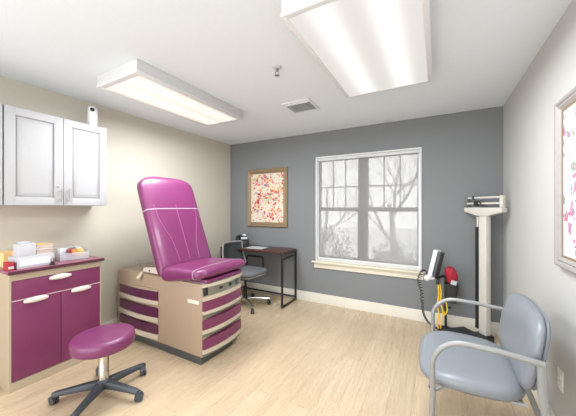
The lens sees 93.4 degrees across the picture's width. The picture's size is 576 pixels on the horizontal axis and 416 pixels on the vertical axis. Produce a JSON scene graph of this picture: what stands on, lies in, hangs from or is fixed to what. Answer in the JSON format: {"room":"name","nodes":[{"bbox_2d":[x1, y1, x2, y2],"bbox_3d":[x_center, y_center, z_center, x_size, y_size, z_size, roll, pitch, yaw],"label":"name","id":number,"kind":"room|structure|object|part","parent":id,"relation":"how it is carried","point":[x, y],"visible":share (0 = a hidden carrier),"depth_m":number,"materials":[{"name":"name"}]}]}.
{"room":"examination room","nodes":[
{"label":"examination room","id":0,"kind":"room"},
{"bbox_2d":[0,75,229,322],"bbox_3d":[-2.190,0.141,2.640,0.140,2.440,5.002,0,0,29],"label":"wall","id":1,"kind":"structure","parent":0,"point":[138,148],"depth_m":3.05,"materials":[{"name":"beige paint"}]},
{"bbox_2d":[0,103,1,204],"bbox_3d":[-2.416,-0.398,1.766,0.303,0.762,0.732,0,0,29],"label":"upper cabinet","id":2,"kind":"object","parent":1,"relation":"attached to","point":[0,103],"visible":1,"depth_m":2.02,"materials":[{"name":"white paint"}]},
{"bbox_2d":[0,104,106,205],"bbox_3d":[-2.063,-0.398,2.409,0.303,0.762,0.725,0,0,29],"label":"upper cabinet","id":3,"kind":"object","parent":1,"relation":"attached to","point":[48,160],"visible":1,"depth_m":2.28,"materials":[{"name":"white paint"}]},
{"bbox_3d":[-2.049,-0.398,2.200,0.020,0.756,0.368,0,0,29],"label":"door","id":4,"kind":"part","parent":3,"relation":"part of","materials":[{"name":"white paint"}]},
{"bbox_3d":[-1.875,-0.398,2.518,0.020,0.756,0.350,0,0,29],"label":"door","id":5,"kind":"part","parent":3,"relation":"part of","materials":[{"name":"white paint"}]},
{"bbox_2d":[87,106,97,125],"bbox_3d":[-1.894,-0.880,2.631,0.091,0.202,0.084,0,0,29],"label":"security camera","id":6,"kind":"object","parent":3,"relation":"on","point":[92,112],"visible":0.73,"depth_m":2.60,"materials":[{"name":"white plastic"}]},
{"bbox_2d":[101,318,117,324],"bbox_3d":[-2.122,1.295,2.603,0.014,0.132,4.722,0,0,29],"label":"baseboard","id":7,"kind":"structure","parent":1,"relation":"attached to","point":[116,319],"depth_m":2.95,"materials":[{"name":"beige paint"}]},
{"bbox_2d":[0,289,534,415],"bbox_3d":[-0.490,1.421,1.708,4.017,0.120,5.002,0,0,29],"label":"floor","id":8,"kind":"structure","parent":0,"point":[301,358],"depth_m":2.15,"materials":[{"name":"brown wood"}]},
{"bbox_2d":[0,255,104,393],"bbox_3d":[-2.042,0.914,2.340,0.406,0.895,0.648,0,0,29],"label":"base cabinet","id":9,"kind":"object","parent":8,"relation":"on","point":[42,308],"visible":0.95,"depth_m":2.16,"materials":[{"name":"beige laminate"}]},
{"bbox_3d":[-1.963,0.991,2.125,0.017,0.590,0.295,0,0,29],"label":"door","id":10,"kind":"part","parent":9,"relation":"part of","materials":[{"name":"laminate"}]},
{"bbox_3d":[-1.951,0.709,2.109,0.022,0.042,0.150,0,0,29],"label":"handle","id":11,"kind":"part","parent":9,"relation":"part of","materials":[{"name":"beige plastic"}]},
{"bbox_2d":[0,255,101,274],"bbox_3d":[-2.044,0.479,2.340,0.402,0.026,0.645,0,0,29],"label":"countertop","id":12,"kind":"structure","parent":9,"relation":"on","point":[62,260],"depth_m":2.36,"materials":[{"name":"laminate"}]},
{"bbox_2d":[0,250,12,267],"bbox_3d":[-2.209,0.411,2.251,0.160,0.110,0.260,0,0,29],"label":"carton","id":13,"kind":"object","parent":12,"relation":"on","point":[4,255],"visible":0.14,"depth_m":2.21,"materials":[{"name":"cardboard"}]},
{"bbox_2d":[3,261,13,270],"bbox_3d":[-2.085,0.437,2.025,0.096,0.058,0.036,0,0,29],"label":"carton","id":14,"kind":"object","parent":12,"relation":"on","point":[8,266],"visible":1,"depth_m":2.01,"materials":[{"name":"cardboard"}]},
{"bbox_2d":[8,253,53,269],"bbox_3d":[-2.048,0.421,2.170,0.141,0.090,0.232,0,0,25],"label":"carton","id":15,"kind":"object","parent":12,"relation":"on","point":[43,259],"visible":0.66,"depth_m":2.11,"materials":[{"name":"white cardboard"}]},
{"bbox_2d":[13,241,35,256],"bbox_3d":[-2.051,0.319,2.114,0.090,0.112,0.104,0,0,23],"label":"glove box","id":16,"kind":"object","parent":15,"relation":"on","point":[22,248],"visible":1,"depth_m":2.08,"materials":[{"name":"white cardboard"}]},
{"bbox_3d":[-1.986,0.421,2.136,0.001,0.050,0.190,0,0,25],"label":"printed panel","id":17,"kind":"part","parent":15,"relation":"part of","materials":[{"name":"white cardboard"}]},
{"bbox_2d":[36,251,51,254],"bbox_3d":[-2.020,0.365,2.222,0.128,0.021,0.104,0,0,29],"label":"booklet","id":18,"kind":"object","parent":15,"relation":"on","point":[44,252],"visible":0.48,"depth_m":2.19,"materials":[{"name":"white paper"}]},
{"bbox_2d":[36,248,52,251],"bbox_3d":[-2.020,0.346,2.222,0.128,0.016,0.104,0,0,27],"label":"booklet","id":19,"kind":"object","parent":18,"relation":"on","point":[52,248],"visible":0.46,"depth_m":2.19,"materials":[{"name":"white paper"}]},
{"bbox_2d":[36,246,51,249],"bbox_3d":[-2.020,0.326,2.222,0.128,0.022,0.104,0,0,32],"label":"booklet","id":20,"kind":"object","parent":19,"relation":"on","point":[46,247],"visible":0.5,"depth_m":2.19,"materials":[{"name":"white paper"}]},
{"bbox_2d":[36,243,52,246],"bbox_3d":[-2.020,0.306,2.222,0.128,0.018,0.104,0,0,26],"label":"booklet","id":21,"kind":"object","parent":20,"relation":"on","point":[37,244],"visible":0.75,"depth_m":2.20,"materials":[{"name":"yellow paper"}]},
{"bbox_3d":[-1.891,0.618,2.256,0.017,0.143,0.593,0,0,29],"label":"drawer","id":22,"kind":"part","parent":9,"relation":"part of","materials":[{"name":"laminate"}]},
{"bbox_3d":[-1.876,0.567,2.245,0.022,0.042,0.150,0,0,29],"label":"handle","id":23,"kind":"part","parent":9,"relation":"part of","materials":[{"name":"beige plastic"}]},
{"bbox_3d":[-1.819,0.991,2.387,0.017,0.590,0.294,0,0,29],"label":"door","id":24,"kind":"part","parent":9,"relation":"part of","materials":[{"name":"laminate"}]},
{"bbox_3d":[-1.804,0.709,2.376,0.022,0.042,0.150,0,0,29],"label":"handle","id":25,"kind":"part","parent":9,"relation":"part of","materials":[{"name":"beige plastic"}]},
{"bbox_3d":[-1.979,0.416,2.484,0.170,0.100,0.210,0,0,37],"label":"clear bin","id":26,"kind":"object","parent":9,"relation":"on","visible":0},
{"bbox_2d":[57,248,63,257],"bbox_3d":[-2.051,0.410,2.454,0.012,0.083,0.058,0,0,37],"label":"sachet","id":27,"kind":"object","parent":26,"relation":"in","point":[60,251],"visible":0.74,"depth_m":2.44,"materials":[{"name":"white plastic"}]},
{"bbox_2d":[62,249,67,256],"bbox_3d":[-2.003,0.410,2.452,0.012,0.083,0.058,0,0,37],"label":"sachet","id":28,"kind":"object","parent":26,"relation":"in","point":[64,250],"visible":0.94,"depth_m":2.44,"materials":[{"name":"white plastic"}]},
{"bbox_2d":[66,248,72,257],"bbox_3d":[-1.973,0.410,2.458,0.012,0.084,0.060,0,0,37],"label":"sachet","id":29,"kind":"object","parent":26,"relation":"in","point":[69,252],"visible":0.91,"depth_m":2.45,"materials":[{"name":"plastic"}]},
{"bbox_2d":[71,248,79,257],"bbox_3d":[-1.932,0.411,2.471,0.012,0.087,0.068,0,0,37],"label":"sachet","id":30,"kind":"object","parent":26,"relation":"in","point":[75,252],"visible":1,"depth_m":2.46,"materials":[{"name":"orange plastic"}]},
{"bbox_2d":[78,247,85,256],"bbox_3d":[-1.909,0.412,2.503,0.012,0.088,0.072,0,0,37],"label":"sachet","id":31,"kind":"object","parent":26,"relation":"in","point":[81,251],"visible":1,"depth_m":2.50,"materials":[{"name":"yellow plastic"}]},
{"bbox_2d":[48,323,146,415],"bbox_3d":[-1.335,1.137,1.987,0.636,0.449,0.592,0,0,29],"label":"stool","id":32,"kind":"object","parent":8,"relation":"on","point":[100,342],"visible":1,"depth_m":1.91,"materials":[{"name":"leather"}]},
{"bbox_3d":[-1.500,1.277,1.918,0.275,0.048,0.060,0,0,-21],"label":"arm","id":33,"kind":"part","parent":32,"relation":"part of","materials":[{"name":"grey plastic"}]},
{"bbox_3d":[-1.334,1.277,1.811,0.060,0.048,0.275,0,0,-3],"label":"arm","id":34,"kind":"part","parent":32,"relation":"part of","materials":[{"name":"grey plastic"}]},
{"bbox_3d":[-1.344,0.961,1.979,0.402,0.097,0.402,0,0,29],"label":"seat","id":35,"kind":"part","parent":32,"relation":"part of","materials":[{"name":"leather"}]},
{"bbox_3d":[-1.182,1.277,1.936,0.275,0.048,0.060,0,0,15],"label":"arm","id":36,"kind":"part","parent":32,"relation":"part of","materials":[{"name":"grey plastic"}]},
{"bbox_3d":[-1.253,1.277,2.119,0.060,0.048,0.275,0,0,33],"label":"arm","id":37,"kind":"part","parent":32,"relation":"part of","materials":[{"name":"grey plastic"}]},
{"bbox_2d":[118,176,245,364],"bbox_3d":[-1.135,0.517,2.842,1.316,1.689,0.662,0,0,29],"label":"exam table","id":38,"kind":"object","parent":8,"relation":"on","point":[184,303],"visible":0.99,"depth_m":2.60,"materials":[{"name":"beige leather"}]},
{"bbox_3d":[-1.524,0.794,2.739,0.643,0.022,0.028,0,0,29],"label":"trim","id":39,"kind":"part","parent":38,"relation":"part of","materials":[{"name":"beige plastic"}]},
{"bbox_3d":[-1.523,1.170,2.737,0.625,0.087,0.030,0,0,29],"label":"drawer","id":40,"kind":"part","parent":38,"relation":"part of","materials":[{"name":"laminate"}]},
{"bbox_3d":[-1.523,1.011,2.737,0.625,0.089,0.030,0,0,29],"label":"drawer","id":41,"kind":"part","parent":38,"relation":"part of","materials":[{"name":"laminate"}]},
{"bbox_3d":[-1.523,0.850,2.737,0.625,0.087,0.030,0,0,29],"label":"drawer","id":42,"kind":"part","parent":38,"relation":"part of","materials":[{"name":"laminate"}]},
{"bbox_3d":[-1.472,0.677,2.704,0.070,0.081,0.040,0,0,-35],"label":"release lever","id":43,"kind":"part","parent":38,"relation":"part of","materials":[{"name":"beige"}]},
{"bbox_3d":[-1.184,0.155,2.869,0.449,0.966,0.650,0,0,29],"label":"backrest","id":44,"kind":"part","parent":38,"relation":"part of","materials":[{"name":"leather"}]},
{"bbox_3d":[-0.829,0.824,2.372,0.135,0.031,0.004,0,0,29],"label":"label plate","id":45,"kind":"part","parent":38,"relation":"part of","materials":[{"name":"white plastic"}]},
{"bbox_3d":[-0.779,0.609,2.647,0.505,0.168,0.656,0,0,29],"label":"seat","id":46,"kind":"part","parent":38,"relation":"part of","materials":[{"name":"leather"}]},
{"bbox_2d":[203,288,207,295],"bbox_3d":[-0.714,0.729,2.351,0.024,0.065,0.035,0,0,29],"label":"socket","id":47,"kind":"object","parent":38,"relation":"attached to","point":[205,290],"depth_m":2.34,"materials":[{"name":"black plastic"}]},
{"bbox_2d":[189,269,241,282],"bbox_3d":[-0.760,0.639,2.636,0.420,0.028,0.490,0,0,29],"label":"cushion","id":48,"kind":"object","parent":38,"relation":"on","point":[225,276],"depth_m":2.48,"materials":[{"name":"leather"}]},
{"bbox_3d":[-0.592,0.789,2.541,0.046,0.036,0.514,0,0,29],"label":"trim","id":49,"kind":"part","parent":38,"relation":"part of","materials":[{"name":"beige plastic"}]},
{"bbox_3d":[-0.592,1.183,2.541,0.046,0.085,0.510,0,0,29],"label":"drawer","id":50,"kind":"part","parent":38,"relation":"part of","materials":[{"name":"laminate"}]},
{"bbox_3d":[-0.592,1.014,2.541,0.046,0.083,0.510,0,0,29],"label":"drawer","id":51,"kind":"part","parent":38,"relation":"part of","materials":[{"name":"laminate"}]},
{"bbox_3d":[-0.592,0.851,2.541,0.046,0.086,0.510,0,0,29],"label":"drawer","id":52,"kind":"part","parent":38,"relation":"part of","materials":[{"name":"laminate"}]},
{"bbox_3d":[-0.597,0.730,2.544,0.035,0.081,0.486,0,0,29],"label":"control panel","id":53,"kind":"part","parent":38,"relation":"part of","materials":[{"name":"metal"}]},
{"bbox_3d":[-0.585,0.675,2.538,0.060,0.028,0.519,0,0,29],"label":"trim","id":54,"kind":"part","parent":38,"relation":"part of","materials":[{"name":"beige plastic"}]},
{"bbox_2d":[222,240,270,313],"bbox_3d":[-0.615,0.926,3.795,0.668,0.871,0.714,0,0,32],"label":"chair","id":55,"kind":"object","parent":8,"relation":"on","point":[229,249],"visible":0.63,"depth_m":3.81,"materials":[{"name":"grey fabric"}]},
{"bbox_3d":[-0.791,0.657,3.910,0.133,0.333,0.453,0,0,32],"label":"frame","id":56,"kind":"part","parent":55,"relation":"part of","materials":[{"name":"silver metal"}]},
{"bbox_3d":[-0.570,0.886,3.773,0.470,0.061,0.470,0,0,32],"label":"seat","id":57,"kind":"part","parent":55,"relation":"part of","materials":[{"name":"grey fabric"}]},
{"bbox_3d":[-0.517,0.826,4.038,0.338,0.222,0.092,0,0,32],"label":"armrest","id":58,"kind":"part","parent":55,"relation":"part of","materials":[{"name":"black plastic"}]},
{"bbox_3d":[-0.414,1.270,3.813,0.307,0.053,0.038,0,0,-8],"label":"arm","id":59,"kind":"part","parent":55,"relation":"part of","materials":[{"name":"silver metal"}]},
{"bbox_2d":[220,245,296,308],"bbox_3d":[-0.457,0.984,4.101,1.103,0.755,0.428,0,0,29],"label":"desk","id":60,"kind":"object","parent":8,"relation":"on","point":[283,251],"visible":0.57,"depth_m":3.95,"materials":[{"name":"brown wood"}]},
{"bbox_2d":[235,234,248,246],"bbox_3d":[-0.761,0.514,4.277,0.250,0.185,0.266,0,0,1],"label":"desk phone","id":61,"kind":"object","parent":60,"relation":"on","point":[242,237],"visible":0.58,"depth_m":4.32,"materials":[{"name":"black plastic"}]},
{"bbox_2d":[246,246,267,248],"bbox_3d":[-0.465,0.603,4.088,0.280,0.006,0.216,0,0,25],"label":"paper sheet","id":62,"kind":"object","parent":60,"relation":"on","point":[251,247],"visible":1,"depth_m":4.08,"materials":[{"name":"white paper"}]},
{"bbox_3d":[-0.361,1.315,4.274,1.054,0.020,0.020,0,0,29],"label":"rail","id":63,"kind":"part","parent":60,"relation":"part of","materials":[{"name":"black metal"}]},
{"bbox_3d":[0.016,0.995,3.841,0.024,0.732,0.420,0,0,29],"label":"frame","id":64,"kind":"part","parent":60,"relation":"part of","materials":[{"name":"black metal"}]},
{"bbox_2d":[417,250,457,329],"bbox_3d":[1.654,0.910,2.994,0.387,0.902,0.225,0,0,-3],"label":"stand","id":65,"kind":"object","parent":8,"relation":"on","point":[450,291],"visible":0.95,"depth_m":2.95,"materials":[{"name":"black plastic"}]},
{"bbox_3d":[1.515,0.878,3.034,0.133,0.372,0.068,0,0,45],"label":"coiled cord","id":66,"kind":"part","parent":65,"relation":"part of","materials":[{"name":"black plastic"}]},
{"bbox_2d":[428,250,441,276],"bbox_3d":[1.617,0.613,2.990,0.140,0.307,0.124,0,0,29],"label":"monitor","id":67,"kind":"object","parent":65,"relation":"on","point":[436,260],"depth_m":2.94,"materials":[{"name":"white plastic"}]},
{"bbox_2d":[444,266,457,285],"bbox_3d":[1.772,0.736,2.946,0.127,0.190,0.106,0,0,29],"label":"pouch","id":68,"kind":"object","parent":65,"relation":"in","point":[451,275],"visible":1,"depth_m":2.92,"materials":[{"name":"red fabric"}]},
{"bbox_2d":[445,282,457,303],"bbox_3d":[1.780,0.929,2.953,0.120,0.205,0.090,0,0,29],"label":"basket","id":69,"kind":"object","parent":65,"relation":"on","point":[451,291],"depth_m":2.92,"materials":[{"name":"black plastic"}]},
{"bbox_2d":[439,195,506,343],"bbox_3d":[1.859,0.619,2.758,0.420,1.484,0.430,0,0,-11],"label":"scale","id":70,"kind":"object","parent":8,"relation":"on","point":[483,229],"visible":0.91,"depth_m":2.76,"materials":[{"name":"white metal"}]},
{"bbox_3d":[1.993,0.731,2.842,0.036,1.060,0.040,0,0,-11],"label":"height rod","id":71,"kind":"part","parent":70,"relation":"part of","materials":[{"name":"black plastic"}]},
{"bbox_3d":[2.054,-0.059,2.598,0.036,0.116,0.034,0,0,-11],"label":"beam post","id":72,"kind":"part","parent":70,"relation":"part of","materials":[{"name":"white metal"}]},
{"bbox_2d":[419,293,550,415],"bbox_3d":[1.161,0.940,1.593,0.702,0.843,0.763,0,0,28],"label":"chair","id":73,"kind":"object","parent":8,"relation":"on","point":[472,365],"visible":1,"depth_m":1.41,"materials":[{"name":"grey leather"}]},
{"bbox_3d":[1.273,1.007,1.947,0.463,0.698,0.027,0,0,28],"label":"leg and arm","id":74,"kind":"part","parent":73,"relation":"part of","materials":[{"name":"silver metal"}]},
{"bbox_3d":[1.073,0.913,1.640,0.504,0.090,0.644,0,0,28],"label":"seat","id":75,"kind":"part","parent":73,"relation":"part of","materials":[{"name":"grey leather"}]},
{"bbox_3d":[0.945,0.947,1.353,0.411,0.026,0.114,0,0,28],"label":"rail","id":76,"kind":"part","parent":73,"relation":"part of","materials":[{"name":"silver metal"}]},
{"bbox_3d":[0.927,1.007,1.304,0.463,0.698,0.027,0,0,28],"label":"leg and arm","id":77,"kind":"part","parent":73,"relation":"part of","materials":[{"name":"silver metal"}]},
{"bbox_3d":[1.546,1.023,1.798,0.217,0.677,0.020,0,0,28],"label":"leg","id":78,"kind":"part","parent":73,"relation":"part of","materials":[{"name":"silver metal"}]},
{"bbox_3d":[1.293,0.708,1.508,0.114,0.380,0.626,0,0,28],"label":"backrest","id":79,"kind":"part","parent":73,"relation":"part of","materials":[{"name":"grey leather"}]},
{"bbox_3d":[1.202,1.023,1.159,0.217,0.677,0.020,0,0,28],"label":"leg","id":80,"kind":"part","parent":73,"relation":"part of","materials":[{"name":"silver metal"}]},
{"bbox_2d":[0,0,571,144],"bbox_3d":[-0.490,-1.139,1.708,4.017,0.120,5.002,0,0,29],"label":"ceiling","id":81,"kind":"structure","parent":0,"point":[228,50],"depth_m":1.94,"materials":[{"name":"paint"}]},
{"bbox_2d":[96,59,242,126],"bbox_3d":[-1.032,-1.028,2.614,0.543,0.100,1.218,0,0,29],"label":"ceiling light","id":82,"kind":"object","parent":81,"relation":"attached to","point":[136,80],"visible":1,"depth_m":2.37,"materials":[{"name":"plastic"}]},
{"bbox_2d":[106,76,235,124],"bbox_3d":[-1.032,-0.988,2.614,0.451,0.014,1.126,0,0,29],"label":"diffuser","id":83,"kind":"object","parent":82,"relation":"attached to","point":[142,89],"depth_m":2.48,"materials":[{"name":"white plastic"}]},
{"bbox_2d":[272,64,281,76],"bbox_3d":[-0.084,-1.045,2.081,0.076,0.066,0.076,0,0,29],"label":"sprinkler","id":84,"kind":"object","parent":81,"relation":"attached to","point":[276,67],"visible":1,"depth_m":2.07,"materials":[{"name":"grey metal"}]},
{"bbox_2d":[281,98,319,113],"bbox_3d":[0.139,-1.069,2.876,0.310,0.019,0.310,0,0,29],"label":"ceiling vent","id":85,"kind":"object","parent":81,"relation":"in","point":[303,105],"visible":1,"depth_m":2.86,"materials":[{"name":"white metal"}]},
{"bbox_2d":[280,0,431,97],"bbox_3d":[0.537,-1.025,1.742,0.673,0.106,1.178,0,0,29],"label":"ceiling light","id":86,"kind":"object","parent":81,"relation":"attached to","point":[365,47],"visible":1,"depth_m":1.56,"materials":[{"name":"plastic"}]},
{"bbox_2d":[230,106,502,322],"bbox_3d":[0.679,0.141,3.839,3.737,2.440,0.140,0,0,29],"label":"wall","id":87,"kind":"structure","parent":0,"point":[462,152],"depth_m":3.31,"materials":[{"name":"grey paint"}]},
{"bbox_2d":[247,167,287,227],"bbox_3d":[-0.340,-0.154,4.299,0.755,0.920,0.032,0,0,29],"label":"framed painting","id":88,"kind":"object","parent":87,"relation":"attached to","point":[267,189],"visible":1,"depth_m":4.29},
{"bbox_2d":[311,147,425,279],"bbox_3d":[1.022,0.069,3.619,1.460,1.584,0.195,0,0,29],"label":"window","id":89,"kind":"structure","parent":87,"relation":"in","point":[363,208],"depth_m":3.62,"materials":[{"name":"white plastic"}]},
{"bbox_3d":[0.715,0.366,3.818,0.602,0.731,0.028,0,0,29],"label":"sash","id":90,"kind":"part","parent":89,"relation":"part of","materials":[{"name":"clear glass"}]},
{"bbox_3d":[0.730,-0.330,3.845,0.602,0.753,0.030,0,0,29],"label":"sash","id":91,"kind":"part","parent":89,"relation":"part of","materials":[{"name":"clear glass"}]},
{"bbox_3d":[1.001,0.770,3.579,1.460,0.026,0.105,0,0,29],"label":"sill","id":92,"kind":"part","parent":89,"relation":"part of","materials":[{"name":"beige paint"}]},
{"bbox_2d":[317,149,420,269],"bbox_3d":[1.014,0.027,3.588,1.344,1.459,0.067,0,0,29],"label":"roller shade","id":93,"kind":"object","parent":89,"relation":"attached to","point":[416,150],"visible":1,"depth_m":3.51,"materials":[{"name":"white fabric"}]},
{"bbox_3d":[1.585,-0.349,3.240,0.005,0.660,0.008,0,0,-16],"label":"pull chain","id":94,"kind":"part","parent":93,"relation":"part of","materials":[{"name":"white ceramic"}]},
{"bbox_3d":[1.332,0.366,3.480,0.656,0.731,0.028,0,0,29],"label":"sash","id":95,"kind":"part","parent":89,"relation":"part of","materials":[{"name":"clear glass"}]},
{"bbox_3d":[1.347,-0.330,3.507,0.656,0.753,0.030,0,0,29],"label":"sash","id":96,"kind":"part","parent":89,"relation":"part of","materials":[{"name":"clear glass"}]},
{"bbox_2d":[240,281,498,334],"bbox_3d":[0.642,1.295,3.771,3.709,0.132,0.014,0,0,29],"label":"baseboard","id":97,"kind":"structure","parent":87,"relation":"attached to","point":[390,310],"depth_m":3.51,"materials":[{"name":"beige paint"}]},
{"bbox_2d":[503,0,575,415],"bbox_3d":[1.209,0.141,0.775,0.140,2.440,5.002,0,0,29],"label":"wall","id":98,"kind":"structure","parent":0,"point":[530,270],"depth_m":1.81,"materials":[{"name":"white paint"}]},
{"bbox_2d":[531,389,555,415],"bbox_3d":[1.141,1.295,0.812,0.014,0.132,4.722,0,0,29],"label":"baseboard","id":99,"kind":"structure","parent":98,"relation":"attached to","point":[535,392],"depth_m":1.85,"materials":[{"name":"beige paint"}]},
{"bbox_2d":[558,366,563,392],"bbox_3d":[1.543,0.973,1.537,0.008,0.116,0.072,0,0,29],"label":"wall outlet","id":100,"kind":"object","parent":98,"relation":"attached to","point":[560,372],"visible":1,"depth_m":1.52,"materials":[{"name":"white plastic"}]},
{"bbox_2d":[554,86,575,273],"bbox_3d":[1.351,-0.134,1.215,0.032,0.920,0.755,0,0,29],"label":"framed painting","id":101,"kind":"object","parent":98,"relation":"attached to","point":[565,108],"visible":1,"depth_m":1.46,"materials":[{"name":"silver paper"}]},
{"label":"outside","id":102,"kind":"structure","parent":0,"visible":0},
{"bbox_2d":[321,226,416,262],"bbox_3d":[4.931,1.811,13.140,24.000,0.100,20.218,0,0,29],"label":"ground","id":103,"kind":"structure","parent":102,"point":[376,236],"depth_m":14.52,"materials":[{"name":"white snow"}]},
{"bbox_2d":[321,225,353,256],"bbox_3d":[0.894,1.102,6.513,1.773,1.395,1.204,0,0,29],"label":"bush","id":104,"kind":"object","parent":103,"relation":"on","point":[336,251],"visible":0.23,"depth_m":6.43,"materials":[{"name":"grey plant"}]},
{"bbox_2d":[321,160,376,249],"bbox_3d":[1.317,-0.069,9.015,3.191,3.720,1.593,0,0,21],"label":"bare tree","id":105,"kind":"object","parent":103,"relation":"on","point":[331,185],"visible":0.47,"depth_m":8.80,"materials":[{"name":"grey plant"}]},
{"bbox_2d":[341,155,416,260],"bbox_3d":[2.912,-0.488,6.778,2.304,4.544,3.279,0,0,-33],"label":"bare tree","id":106,"kind":"object","parent":103,"relation":"on","point":[391,214],"visible":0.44,"depth_m":7.12,"materials":[{"name":"grey plant"}]},
{"bbox_2d":[372,239,416,262],"bbox_3d":[2.330,1.244,5.973,1.444,1.106,1.198,0,0,29],"label":"bush","id":107,"kind":"object","parent":103,"relation":"on","point":[384,254],"visible":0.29,"depth_m":5.95,"materials":[{"name":"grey plant"}]}
]}

